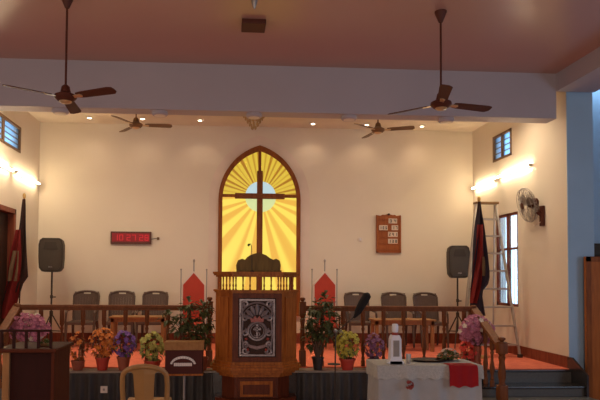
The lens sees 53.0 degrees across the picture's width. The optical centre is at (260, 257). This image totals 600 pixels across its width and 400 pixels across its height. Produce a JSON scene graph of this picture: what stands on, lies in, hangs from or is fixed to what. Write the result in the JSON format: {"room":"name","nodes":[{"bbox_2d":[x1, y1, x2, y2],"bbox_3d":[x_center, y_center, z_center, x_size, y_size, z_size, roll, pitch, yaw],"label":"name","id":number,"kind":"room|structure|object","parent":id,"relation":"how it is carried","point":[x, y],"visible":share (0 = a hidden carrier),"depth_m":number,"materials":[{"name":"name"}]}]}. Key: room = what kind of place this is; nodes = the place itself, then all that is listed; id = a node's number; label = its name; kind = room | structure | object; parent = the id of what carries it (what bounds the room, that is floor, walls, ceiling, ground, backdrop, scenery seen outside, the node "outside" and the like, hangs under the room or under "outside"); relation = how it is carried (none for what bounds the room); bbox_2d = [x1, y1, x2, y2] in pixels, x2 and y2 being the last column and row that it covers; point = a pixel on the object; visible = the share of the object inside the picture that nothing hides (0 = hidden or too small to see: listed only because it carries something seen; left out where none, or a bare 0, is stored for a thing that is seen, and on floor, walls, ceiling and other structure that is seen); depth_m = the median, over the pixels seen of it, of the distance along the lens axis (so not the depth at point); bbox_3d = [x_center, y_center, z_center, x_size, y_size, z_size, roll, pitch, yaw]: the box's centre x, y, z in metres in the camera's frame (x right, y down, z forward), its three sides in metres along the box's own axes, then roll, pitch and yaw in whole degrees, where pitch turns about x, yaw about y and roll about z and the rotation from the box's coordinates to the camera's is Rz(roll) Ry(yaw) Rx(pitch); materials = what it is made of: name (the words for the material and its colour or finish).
{"room":"house of worship","nodes":[
{"label":"house of worship","id":0,"kind":"room"},
{"bbox_2d":[0,111,39,354],"bbox_3d":[-4.609,-0.355,10.761,0.220,5.040,3.600,1,-2,-3],"label":"wall","id":1,"kind":"structure","parent":0,"point":[13,186],"depth_m":11.64,"materials":[{"name":"beige paint"}]},
{"bbox_2d":[0,163,14,171],"bbox_3d":[-4.400,-1.580,9.989,0.085,0.040,1.490,1,-2,-3],"label":"tube light","id":2,"kind":"object","parent":1,"relation":"attached to","point":[1,165],"visible":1,"depth_m":10.41,"materials":[{"name":"white glass"}]},
{"bbox_2d":[0,204,15,346],"bbox_3d":[-4.555,0.379,10.077,0.220,2.605,1.779,1,-2,-3],"label":"door","id":3,"kind":"structure","parent":1,"relation":"in","point":[7,214],"depth_m":10.77,"materials":[{"name":"brown wood"}]},
{"bbox_2d":[0,112,20,152],"bbox_3d":[-4.483,-2.231,10.390,0.075,0.479,1.715,1,-2,-3],"label":"window","id":4,"kind":"structure","parent":1,"relation":"in","point":[10,132],"depth_m":10.75,"materials":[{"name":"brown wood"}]},
{"bbox_2d":[13,171,40,184],"bbox_3d":[-4.494,-1.536,11.558,0.085,0.040,1.385,1,-2,-3],"label":"tube light","id":5,"kind":"object","parent":1,"relation":"attached to","point":[15,172],"visible":0.92,"depth_m":11.49,"materials":[{"name":"white glass"}]},
{"bbox_2d":[37,122,472,332],"bbox_3d":[-0.020,-0.256,12.738,9.620,5.040,0.200,1,-2,-3],"label":"wall","id":6,"kind":"structure","parent":0,"point":[96,180],"depth_m":12.64,"materials":[{"name":"beige paint"}]},
{"bbox_2d":[110,231,156,243],"bbox_3d":[-2.631,-0.416,12.457,0.970,0.262,0.058,1,-2,-3],"label":"digital clock","id":7,"kind":"object","parent":6,"relation":"attached to","point":[117,237],"visible":1,"depth_m":12.43,"materials":[{"name":"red plastic"}]},
{"bbox_2d":[42,333,461,343],"bbox_3d":[-0.026,1.684,12.558,9.180,0.230,0.025,1,-2,-3],"label":"baseboard","id":8,"kind":"structure","parent":6,"relation":"attached to","point":[56,336],"depth_m":12.61,"materials":[{"name":"brown wood"}]},
{"bbox_2d":[208,136,309,320],"bbox_3d":[-0.035,-0.642,12.643,2.130,3.906,0.015,1,-2,-3],"label":"trim","id":9,"kind":"structure","parent":6,"relation":"attached to","point":[250,143],"depth_m":12.66,"materials":[{"name":"paint"}]},
{"bbox_2d":[218,145,300,315],"bbox_3d":[-0.034,-0.583,12.613,1.730,3.586,0.070,1,-2,-3],"label":"window","id":10,"kind":"structure","parent":6,"relation":"in","point":[237,218],"depth_m":12.62,"materials":[{"name":"yellow glass"}]},
{"bbox_2d":[235,171,284,289],"bbox_3d":[-0.031,-0.359,12.526,1.040,2.931,0.100,1,-2,-3],"label":"wooden cross","id":11,"kind":"object","parent":10,"relation":"attached to","point":[259,195],"visible":0.73,"depth_m":12.51,"materials":[{"name":"brown wood"}]},
{"bbox_2d":[376,213,400,252],"bbox_3d":[2.719,-0.532,12.780,0.530,0.844,0.065,1,-2,-3],"label":"hymn board","id":12,"kind":"object","parent":6,"relation":"attached to","point":[388,226],"visible":1,"depth_m":12.77,"materials":[{"name":"brown wood"}]},
{"bbox_2d":[0,0,599,131],"bbox_3d":[0.566,-3.169,3.552,14.500,0.150,18.800,1,-2,-3],"label":"ceiling","id":13,"kind":"structure","parent":0,"point":[517,36],"depth_m":7.96,"materials":[{"name":"paint"}]},
{"bbox_2d":[2,0,116,113],"bbox_3d":[-2.217,-2.374,6.999,1.213,1.235,1.091,1,-2,-3],"label":"ceiling fan","id":14,"kind":"object","parent":13,"relation":"hanging from","point":[64,96],"visible":1,"depth_m":6.79,"materials":[{"name":"brown metal"}]},
{"bbox_2d":[111,114,171,131],"bbox_3d":[-2.171,-2.614,11.074,1.052,0.471,1.179,1,-2,-3],"label":"ceiling fan","id":15,"kind":"object","parent":13,"relation":"hanging from","point":[135,124],"visible":0.82,"depth_m":11.06,"materials":[{"name":"brown metal"}]},
{"bbox_2d":[241,18,265,32],"bbox_3d":[-0.094,-2.928,7.568,0.300,0.060,0.290,1,-2,-3],"label":"ceiling box","id":16,"kind":"object","parent":13,"relation":"attached to","point":[248,25],"visible":1,"depth_m":7.49,"materials":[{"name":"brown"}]},
{"bbox_2d":[243,117,263,129],"bbox_3d":[-0.112,-2.477,9.702,0.380,0.814,0.382,1,-2,-3],"label":"crystal chandelier","id":17,"kind":"object","parent":13,"relation":"hanging from","point":[246,118],"visible":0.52,"depth_m":9.67,"materials":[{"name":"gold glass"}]},
{"bbox_2d":[251,0,257,8],"bbox_3d":[-0.072,-2.864,6.596,0.100,0.257,0.100,1,-2,-3],"label":"ceiling hook","id":18,"kind":"object","parent":13,"relation":"attached to","point":[254,2],"visible":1,"depth_m":6.57,"materials":[{"name":"grey metal"}]},
{"bbox_2d":[0,58,555,122],"bbox_3d":[-1.220,-2.559,9.112,11.610,0.705,0.290,1,-2,-3],"label":"ceiling beam","id":19,"kind":"structure","parent":13,"relation":"attached to","point":[141,87],"depth_m":9.07,"materials":[{"name":"paint"}]},
{"bbox_2d":[52,108,68,114],"bbox_3d":[-3.007,-2.193,8.996,0.240,0.060,0.240,1,-2,-3],"label":"lamp","id":20,"kind":"object","parent":19,"relation":"attached to","point":[58,111],"visible":1,"depth_m":8.93,"materials":[{"name":"paint"}]},
{"bbox_2d":[152,110,167,117],"bbox_3d":[-1.530,-2.180,9.085,0.240,0.060,0.240,1,-2,-3],"label":"lamp","id":21,"kind":"object","parent":19,"relation":"attached to","point":[156,113],"visible":1,"depth_m":9.01,"materials":[{"name":"paint"}]},
{"bbox_2d":[246,112,261,119],"bbox_3d":[-0.108,-2.167,9.170,0.240,0.060,0.240,1,-2,-3],"label":"lamp","id":22,"kind":"object","parent":19,"relation":"attached to","point":[251,115],"visible":1,"depth_m":9.09,"materials":[{"name":"plastic"}]},
{"bbox_2d":[341,114,356,121],"bbox_3d":[1.358,-2.154,9.258,0.240,0.060,0.240,1,-2,-3],"label":"lamp","id":23,"kind":"object","parent":19,"relation":"attached to","point":[349,117],"visible":1,"depth_m":9.18,"materials":[{"name":"plastic"}]},
{"bbox_2d":[438,117,453,123],"bbox_3d":[2.884,-2.141,9.350,0.240,0.060,0.240,1,-2,-3],"label":"lamp","id":24,"kind":"object","parent":19,"relation":"attached to","point":[443,120],"visible":1,"depth_m":9.28,"materials":[{"name":"paint"}]},
{"bbox_2d":[354,120,414,138],"bbox_3d":[2.214,-2.556,11.251,1.167,0.517,1.102,1,-2,-3],"label":"ceiling fan","id":25,"kind":"object","parent":13,"relation":"hanging from","point":[377,129],"visible":0.87,"depth_m":11.04,"materials":[{"name":"brown metal"}]},
{"bbox_2d":[388,9,491,114],"bbox_3d":[2.239,-2.361,7.106,1.198,1.194,1.214,1,-2,-3],"label":"ceiling fan","id":26,"kind":"object","parent":13,"relation":"hanging from","point":[441,103],"visible":1,"depth_m":7.16,"materials":[{"name":"brown metal"}]},
{"bbox_2d":[556,47,599,91],"bbox_3d":[5.338,-2.980,1.893,0.610,0.280,14.930,1,-2,-3],"label":"ceiling beam","id":27,"kind":"structure","parent":13,"relation":"attached to","point":[583,75],"depth_m":8.84,"materials":[{"name":"paint"}]},
{"bbox_2d":[473,91,568,356],"bbox_3d":[4.778,-0.276,11.243,0.220,5.040,3.762,1,-2,-3],"label":"wall","id":28,"kind":"structure","parent":0,"point":[541,313],"depth_m":10.37,"materials":[{"name":"beige paint"}]},
{"bbox_2d":[471,179,496,189],"bbox_3d":[4.572,-1.503,12.311,0.085,0.040,1.096,1,-2,-3],"label":"tube light","id":29,"kind":"object","parent":28,"relation":"attached to","point":[493,180],"visible":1,"depth_m":12.21,"materials":[{"name":"white glass"}]},
{"bbox_2d":[492,128,511,162],"bbox_3d":[4.686,-2.169,11.603,0.075,0.510,0.768,1,-2,-3],"label":"window","id":30,"kind":"structure","parent":28,"relation":"in","point":[502,142],"depth_m":11.58,"materials":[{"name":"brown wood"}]},
{"bbox_2d":[496,211,517,306],"bbox_3d":[4.720,0.033,11.390,0.086,1.750,0.911,1,-2,-3],"label":"window","id":31,"kind":"structure","parent":28,"relation":"in","point":[508,222],"depth_m":11.37,"materials":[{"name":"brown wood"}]},
{"bbox_2d":[496,164,532,177],"bbox_3d":[4.649,-1.592,11.040,0.085,0.040,1.281,1,-2,-3],"label":"tube light","id":32,"kind":"object","parent":28,"relation":"attached to","point":[528,165],"visible":1,"depth_m":10.95,"materials":[{"name":"white glass"}]},
{"bbox_2d":[482,342,567,367],"bbox_3d":[4.649,1.683,11.063,0.025,0.190,3.570,1,-2,-3],"label":"baseboard","id":33,"kind":"structure","parent":28,"relation":"attached to","point":[548,357],"depth_m":10.08,"materials":[{"name":"brown wood"}]},
{"bbox_2d":[516,188,544,225],"bbox_3d":[4.607,-0.868,10.312,0.328,0.679,0.612,1,-2,-3],"label":"wall fan","id":34,"kind":"object","parent":28,"relation":"attached to","point":[532,203],"visible":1,"depth_m":10.22,"materials":[{"name":"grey metal"}]},
{"bbox_2d":[566,92,593,369],"bbox_3d":[4.975,-0.330,9.645,0.420,5.040,0.577,1,-2,-3],"label":"column","id":35,"kind":"structure","parent":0,"point":[579,114],"depth_m":9.38,"materials":[{"name":"paint"}]},
{"bbox_2d":[567,357,588,396],"bbox_3d":[4.767,1.843,9.025,0.030,0.650,0.500,1,-2,-3],"label":"trim","id":36,"kind":"structure","parent":35,"relation":"attached to","point":[579,376],"depth_m":8.99,"materials":[{"name":"brown wood"}]},
{"bbox_2d":[592,90,599,242],"bbox_3d":[6.279,-0.305,10.112,2.260,5.040,0.200,1,-2,-3],"label":"wall","id":37,"kind":"structure","parent":0,"point":[595,95],"depth_m":10.02,"materials":[{"name":"paint"}]},
{"bbox_2d":[594,243,599,256],"bbox_3d":[5.612,-0.130,9.883,0.400,0.210,0.165,1,-2,-3],"label":"wall box","id":38,"kind":"object","parent":37,"relation":"attached to","point":[596,245],"visible":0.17,"depth_m":9.80,"materials":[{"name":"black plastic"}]},
{"bbox_2d":[595,245,599,253],"bbox_3d":[5.617,-0.133,9.803,0.340,0.150,0.005,1,-2,-3],"label":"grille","id":39,"kind":"object","parent":38,"relation":"attached to","point":[597,247],"depth_m":9.79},
{"bbox_3d":[0.538,1.989,3.272,14.900,0.100,19.000,1,-2,-3],"label":"floor","id":40,"kind":"structure","parent":0,"visible":0},
{"bbox_2d":[0,329,73,399],"bbox_3d":[-1.894,1.284,5.037,0.483,1.400,0.570,1,-2,-3],"label":"lectern","id":41,"kind":"object","parent":40,"relation":"on","point":[30,370],"visible":0.98,"depth_m":4.83,"materials":[{"name":"brown wood"}]},
{"bbox_2d":[40,338,53,345],"bbox_3d":[-1.800,0.702,5.006,0.136,0.062,0.139,2,-2,-31],"label":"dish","id":42,"kind":"object","parent":41,"relation":"on","point":[46,341],"visible":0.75,"depth_m":4.99,"materials":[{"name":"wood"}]},
{"bbox_2d":[0,297,212,388],"bbox_3d":[-2.221,1.339,8.652,3.029,1.538,1.114,1,-2,-3],"label":"altar rail","id":43,"kind":"object","parent":40,"relation":"on","point":[16,310],"visible":0.43,"depth_m":9.10,"materials":[{"name":"brown wood"}]},
{"bbox_2d":[120,364,171,399],"bbox_3d":[-1.186,1.545,6.240,0.526,0.968,0.637,1,-2,-3],"label":"plastic chair","id":44,"kind":"object","parent":40,"relation":"on","point":[143,374],"visible":1,"depth_m":5.99,"materials":[{"name":"beige plastic"}]},
{"bbox_2d":[164,340,203,399],"bbox_3d":[-1.074,1.638,8.409,0.540,0.938,0.360,1,-2,-3],"label":"offering box","id":45,"kind":"object","parent":40,"relation":"on","point":[184,358],"visible":0.97,"depth_m":8.26,"materials":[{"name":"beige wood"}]},
{"bbox_2d":[210,272,300,399],"bbox_3d":[-0.074,1.164,8.701,1.310,1.920,0.690,1,-2,-3],"label":"pulpit","id":46,"kind":"object","parent":40,"relation":"on","point":[255,357],"visible":1,"depth_m":8.44,"materials":[{"name":"brown wood"}]},
{"bbox_2d":[236,253,281,271],"bbox_3d":[-0.042,0.067,8.769,0.651,0.276,0.395,1,-2,-3],"label":"book stand","id":47,"kind":"object","parent":46,"relation":"on","point":[258,262],"visible":0.88,"depth_m":8.59,"materials":[{"name":"brown wood"}]},
{"bbox_2d":[1,373,570,399],"bbox_3d":[0.081,1.981,10.727,9.180,0.430,3.670,1,-2,-3],"label":"platform","id":48,"kind":"object","parent":40,"relation":"on","point":[217,379],"visible":0.04,"depth_m":8.85,"materials":[{"name":"black stone"}]},
{"bbox_2d":[69,373,212,399],"bbox_3d":[-2.188,1.891,8.720,2.970,0.416,0.061,1,-2,-3],"label":"stage skirt","id":49,"kind":"object","parent":48,"relation":"attached to","point":[81,386],"visible":0.4,"depth_m":8.74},
{"bbox_2d":[100,386,107,392],"bbox_3d":[-2.271,1.902,8.676,0.100,0.100,0.021,1,-2,-3],"label":"power outlet","id":50,"kind":"object","parent":49,"relation":"attached to","point":[103,389],"visible":1,"depth_m":8.67,"materials":[{"name":"white plastic"}]},
{"bbox_2d":[70,368,483,372],"bbox_3d":[-0.155,1.690,9.024,7.060,0.030,0.320,1,-2,-3],"label":"coping","id":51,"kind":"object","parent":48,"relation":"on","point":[85,370],"visible":0.16,"depth_m":8.93,"materials":[{"name":"brown wood"}]},
{"bbox_2d":[9,312,50,341],"bbox_3d":[-3.407,1.223,8.806,0.642,0.845,0.284,1,-2,-3],"label":"flowers","id":52,"kind":"object","parent":51,"relation":"on","point":[34,322],"visible":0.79,"depth_m":8.75,"materials":[{"name":"plant"}]},
{"bbox_2d":[70,331,88,370],"bbox_3d":[-2.702,1.368,8.875,0.338,0.569,0.337,1,-2,-3],"label":"potted plant","id":53,"kind":"object","parent":51,"relation":"on","point":[78,363],"visible":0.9,"depth_m":8.81,"materials":[{"name":"brown plant"}]},
{"bbox_2d":[87,327,116,370],"bbox_3d":[-2.349,1.341,8.896,0.464,0.629,0.463,1,-2,-3],"label":"potted flowers","id":54,"kind":"object","parent":51,"relation":"on","point":[102,359],"visible":0.99,"depth_m":8.81,"materials":[{"name":"brown plant"}]},
{"bbox_2d":[112,330,136,370],"bbox_3d":[-2.040,1.365,8.890,0.418,0.586,0.420,1,-2,-3],"label":"potted flowers","id":55,"kind":"object","parent":51,"relation":"on","point":[123,359],"visible":0.98,"depth_m":8.82,"materials":[{"name":"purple plant"}]},
{"bbox_2d":[137,331,164,365],"bbox_3d":[-1.609,1.374,8.934,0.464,0.575,0.454,1,-2,-3],"label":"potted flowers","id":56,"kind":"object","parent":51,"relation":"on","point":[153,349],"visible":0.98,"depth_m":8.84,"materials":[{"name":"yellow plant"}]},
{"bbox_2d":[156,296,215,369],"bbox_3d":[-1.113,1.117,8.956,0.937,1.098,0.450,1,-2,-3],"label":"potted plant","id":57,"kind":"object","parent":51,"relation":"on","point":[186,327],"visible":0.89,"depth_m":8.93,"materials":[{"name":"green plant"}]},
{"bbox_2d":[299,290,342,369],"bbox_3d":[0.912,1.085,9.095,0.687,1.199,0.452,1,-2,-3],"label":"potted plant","id":58,"kind":"object","parent":51,"relation":"on","point":[317,360],"visible":1,"depth_m":9.03,"materials":[{"name":"green plant"}]},
{"bbox_2d":[334,330,359,369],"bbox_3d":[1.304,1.390,9.074,0.418,0.593,0.421,1,-2,-3],"label":"potted flowers","id":59,"kind":"object","parent":51,"relation":"on","point":[347,363],"visible":0.99,"depth_m":8.98,"materials":[{"name":"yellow plant"}]},
{"bbox_2d":[363,333,383,358],"bbox_3d":[1.725,1.415,9.128,0.334,0.553,0.326,1,-2,-3],"label":"potted flowers","id":60,"kind":"object","parent":51,"relation":"on","point":[371,353],"visible":0.92,"depth_m":9.07,"materials":[{"name":"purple plant"}]},
{"bbox_2d":[459,340,477,361],"bbox_3d":[3.178,1.470,9.188,0.282,0.466,0.297,0,-2,20],"label":"potted flowers","id":61,"kind":"object","parent":51,"relation":"on","point":[462,348],"visible":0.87,"depth_m":9.13,"materials":[{"name":"red plant"}]},
{"bbox_2d":[458,314,494,364],"bbox_3d":[3.299,1.280,9.178,0.597,0.846,0.276,1,-2,-3],"label":"flower vase","id":62,"kind":"object","parent":51,"relation":"on","point":[469,330],"visible":0.76,"depth_m":9.11,"materials":[{"name":"ceramic"}]},
{"bbox_2d":[1,343,567,369],"bbox_3d":[0.081,1.747,10.751,9.180,0.044,3.600,1,-2,-3],"label":"carpet","id":63,"kind":"object","parent":48,"relation":"on","point":[512,362],"visible":0.29,"depth_m":10.37,"materials":[{"name":"carpet"}]},
{"bbox_2d":[1,193,27,317],"bbox_3d":[-4.381,0.260,10.727,0.433,2.867,0.335,2,-2,-36],"label":"flag","id":64,"kind":"object","parent":63,"relation":"on","point":[17,275],"visible":0.87,"depth_m":10.70,"materials":[{"name":"red fabric"}]},
{"bbox_2d":[46,272,67,341],"bbox_3d":[-3.977,0.997,11.655,0.594,1.448,0.682,1,-2,-3],"label":"speaker stand","id":65,"kind":"object","parent":63,"relation":"on","point":[51,295],"visible":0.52,"depth_m":11.64,"materials":[{"name":"black metal"}]},
{"bbox_2d":[38,238,64,271],"bbox_3d":[-4.065,-0.054,11.690,0.456,0.653,0.392,1,-2,-9],"label":"loudspeaker","id":66,"kind":"object","parent":65,"relation":"on","point":[51,251],"visible":1,"depth_m":11.50,"materials":[{"name":"black plastic"}]},
{"bbox_2d":[64,290,99,345],"bbox_3d":[-3.500,1.189,11.821,0.602,1.094,0.668,1,-2,-3],"label":"plastic chair","id":67,"kind":"object","parent":63,"relation":"on","point":[79,298],"visible":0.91,"depth_m":12.02,"materials":[{"name":"plastic"}]},
{"bbox_2d":[105,290,135,343],"bbox_3d":[-2.783,1.195,11.864,0.602,1.094,0.668,1,-2,-6],"label":"plastic chair","id":68,"kind":"object","parent":63,"relation":"on","point":[114,298],"visible":0.61,"depth_m":12.11,"materials":[{"name":"plastic"}]},
{"bbox_2d":[109,315,165,349],"bbox_3d":[-2.267,1.399,11.137,1.030,0.646,0.450,1,-2,-3],"label":"table","id":69,"kind":"object","parent":63,"relation":"on","point":[115,319],"visible":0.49,"depth_m":10.97,"materials":[{"name":"beige wood"}]},
{"bbox_2d":[135,291,168,347],"bbox_3d":[-2.143,1.201,11.902,0.602,1.094,0.668,0,-2,0],"label":"plastic chair","id":70,"kind":"object","parent":63,"relation":"on","point":[148,298],"visible":0.6,"depth_m":12.15,"materials":[{"name":"plastic"}]},
{"bbox_2d":[180,259,207,339],"bbox_3d":[-1.306,0.877,11.518,0.536,1.730,0.518,1,-2,-3],"label":"chair","id":71,"kind":"object","parent":63,"relation":"on","point":[193,286],"visible":0.46,"depth_m":11.71,"materials":[{"name":"red fabric"}]},
{"bbox_2d":[183,273,203,321],"bbox_3d":[-1.319,0.810,11.733,0.410,1.038,0.055,1,-2,-3],"label":"cushion","id":72,"kind":"object","parent":71,"relation":"on","point":[193,286],"depth_m":11.71,"materials":[{"name":"red fabric"}]},
{"bbox_2d":[311,259,340,347],"bbox_3d":[1.274,0.889,11.673,0.536,1.752,0.518,1,-2,-3],"label":"chair","id":73,"kind":"object","parent":63,"relation":"on","point":[324,282],"visible":0.56,"depth_m":11.87,"materials":[{"name":"red fabric"}]},
{"bbox_2d":[314,273,334,324],"bbox_3d":[1.262,0.823,11.889,0.410,1.057,0.055,1,-2,-3],"label":"cushion","id":74,"kind":"object","parent":73,"relation":"on","point":[324,282],"depth_m":11.87,"materials":[{"name":"red fabric"}]},
{"bbox_2d":[344,292,377,342],"bbox_3d":[1.997,1.237,12.150,0.602,1.094,0.668,1,-2,-6],"label":"plastic chair","id":75,"kind":"object","parent":63,"relation":"on","point":[350,299],"visible":0.58,"depth_m":12.34,"materials":[{"name":"plastic"}]},
{"bbox_2d":[381,292,414,347],"bbox_3d":[2.759,1.244,12.196,0.602,1.094,0.668,0,-2,-2],"label":"plastic chair","id":76,"kind":"object","parent":63,"relation":"on","point":[400,299],"visible":0.58,"depth_m":12.43,"materials":[{"name":"plastic"}]},
{"bbox_2d":[369,318,435,351],"bbox_3d":[2.688,1.464,11.434,1.182,0.605,0.450,1,-2,-3],"label":"table","id":77,"kind":"object","parent":63,"relation":"on","point":[374,321],"visible":0.71,"depth_m":11.27,"materials":[{"name":"beige wood"}]},
{"bbox_2d":[413,292,448,347],"bbox_3d":[3.438,1.250,12.237,0.602,1.094,0.668,1,-2,-5],"label":"plastic chair","id":78,"kind":"object","parent":63,"relation":"on","point":[431,299],"visible":0.62,"depth_m":12.45,"materials":[{"name":"plastic"}]},
{"bbox_2d":[446,278,461,348],"bbox_3d":[4.070,1.099,12.136,0.594,1.386,0.682,1,-2,-3],"label":"speaker stand","id":79,"kind":"object","parent":63,"relation":"on","point":[457,299],"visible":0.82,"depth_m":12.11,"materials":[{"name":"black metal"}]},
{"bbox_2d":[446,246,469,277],"bbox_3d":[3.983,0.081,12.170,0.416,0.649,0.392,0,-2,5],"label":"loudspeaker","id":80,"kind":"object","parent":79,"relation":"on","point":[457,257],"visible":0.98,"depth_m":11.98,"materials":[{"name":"black plastic"}]},
{"bbox_2d":[470,196,489,358],"bbox_3d":[3.811,0.322,10.541,0.336,2.838,0.342,-1,-2,32],"label":"flag","id":81,"kind":"object","parent":63,"relation":"on","point":[480,262],"visible":0.94,"depth_m":10.51,"materials":[{"name":"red fabric"}]},
{"bbox_2d":[460,202,522,357],"bbox_3d":[4.014,0.343,11.054,1.099,2.854,1.071,1,-2,-3],"label":"step ladder","id":82,"kind":"object","parent":63,"relation":"on","point":[519,355],"visible":0.68,"depth_m":11.08,"materials":[{"name":"metal"}]},
{"bbox_2d":[297,373,367,399],"bbox_3d":[1.775,1.926,8.958,2.490,0.416,0.061,1,-2,-3],"label":"stage skirt","id":83,"kind":"object","parent":48,"relation":"attached to","point":[310,386],"visible":0.41,"depth_m":8.91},
{"bbox_2d":[487,372,570,382],"bbox_3d":[4.074,1.818,9.144,1.400,0.160,0.020,1,-2,-3],"label":"stair riser","id":84,"kind":"structure","parent":48,"relation":"attached to","point":[511,377],"depth_m":9.14,"materials":[{"name":"grey stone"}]},
{"bbox_2d":[487,369,571,371],"bbox_3d":[0.192,1.688,8.920,9.180,0.032,0.070,1,-2,-3],"label":"platform edge","id":85,"kind":"structure","parent":48,"relation":"on","point":[531,370],"depth_m":9.13,"materials":[{"name":"black stone"}]},
{"bbox_2d":[328,292,370,399],"bbox_3d":[1.207,1.299,8.348,0.657,1.643,0.300,1,-2,-3],"label":"microphone stand","id":86,"kind":"object","parent":40,"relation":"on","point":[363,301],"visible":1,"depth_m":8.33,"materials":[{"name":"black metal"}]},
{"bbox_2d":[482,389,583,396],"bbox_3d":[3.909,2.040,8.951,1.750,0.240,0.330,1,-2,-3],"label":"step","id":87,"kind":"structure","parent":40,"relation":"on","point":[485,392],"depth_m":8.80,"materials":[{"name":"grey stone"}]},
{"bbox_2d":[482,383,584,388],"bbox_3d":[3.910,1.904,8.941,1.750,0.030,0.360,1,-2,-3],"label":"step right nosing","id":88,"kind":"structure","parent":87,"relation":"on","point":[510,385],"depth_m":8.82,"materials":[{"name":"black stone"}]},
{"bbox_2d":[482,396,596,399],"bbox_3d":[3.929,2.083,8.610,1.750,0.130,0.350,1,-2,-3],"label":"step","id":89,"kind":"structure","parent":40,"relation":"on","point":[484,397],"depth_m":8.64,"materials":[{"name":"grey stone"}]},
{"bbox_2d":[299,297,507,399],"bbox_3d":[2.036,1.311,8.909,2.848,1.408,1.114,1,-2,-3],"label":"altar rail","id":90,"kind":"object","parent":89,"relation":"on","point":[496,341],"visible":0.7,"depth_m":9.31,"materials":[{"name":"brown wood"}]},
{"bbox_2d":[584,256,599,399],"bbox_3d":[5.479,1.080,9.232,1.000,2.198,0.065,1,-2,-3],"label":"cabinet","id":91,"kind":"object","parent":40,"relation":"on","point":[591,264],"depth_m":9.19,"materials":[{"name":"orange wood"}]},
{"bbox_3d":[1.901,1.661,7.062,1.153,0.838,0.480,1,-2,-3],"label":"table","id":92,"kind":"object","parent":40,"relation":"on","visible":0},
{"bbox_2d":[367,374,481,399],"bbox_3d":[1.901,1.608,7.064,1.290,0.744,0.618,1,-2,-3],"label":"tablecloth","id":93,"kind":"object","parent":92,"relation":"on","point":[378,389],"visible":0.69,"depth_m":6.80,"materials":[{"name":"white fabric"}]},
{"bbox_2d":[406,380,413,389],"bbox_3d":[1.671,1.425,6.734,0.096,0.112,0.052,1,-2,-3],"label":"rosette","id":94,"kind":"object","parent":93,"relation":"attached to","point":[410,387],"visible":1,"depth_m":6.72,"materials":[{"name":"red fabric"}]},
{"bbox_2d":[366,359,483,379],"bbox_3d":[1.903,1.310,7.075,1.260,0.161,0.587,1,-2,-3],"label":"lace overlay","id":95,"kind":"object","parent":93,"relation":"on","point":[377,368],"visible":0.79,"depth_m":6.80,"materials":[{"name":"white fabric"}]},
{"bbox_2d":[386,324,403,363],"bbox_3d":[1.553,0.990,6.958,0.170,0.459,0.126,1,-2,-3],"label":"lantern","id":96,"kind":"object","parent":95,"relation":"on","point":[395,344],"visible":1,"depth_m":6.90,"materials":[{"name":"white plastic"}]},
{"bbox_2d":[393,340,399,356],"bbox_3d":[1.556,1.040,6.897,0.072,0.184,0.007,1,-2,-3],"label":"grille","id":97,"kind":"object","parent":96,"relation":"attached to","point":[396,343],"depth_m":6.89,"materials":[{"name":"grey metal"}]},
{"bbox_2d":[406,354,410,362],"bbox_3d":[1.726,1.173,7.025,0.060,0.100,0.060,1,-2,-3],"label":"steel cup","id":98,"kind":"object","parent":95,"relation":"on","point":[408,356],"visible":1,"depth_m":7.00,"materials":[{"name":"metal"}]},
{"bbox_2d":[411,357,449,361],"bbox_3d":[2.021,1.220,7.179,0.480,0.022,0.312,1,-2,-3],"label":"tray","id":99,"kind":"object","parent":95,"relation":"on","point":[419,359],"visible":0.95,"depth_m":7.24,"materials":[{"name":"black metal"}]},
{"bbox_2d":[435,348,461,360],"bbox_3d":[2.271,1.162,7.263,0.336,0.148,0.278,1,-2,-3],"label":"arrangement","id":100,"kind":"object","parent":95,"relation":"on","point":[448,351],"visible":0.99,"depth_m":7.22,"materials":[{"name":"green plant"}]},
{"bbox_2d":[444,363,478,387],"bbox_3d":[2.288,1.345,6.883,0.330,0.252,0.227,1,-2,-3],"label":"cloth","id":101,"kind":"object","parent":95,"relation":"on","point":[461,374],"visible":1,"depth_m":6.79,"materials":[{"name":"red fabric"}]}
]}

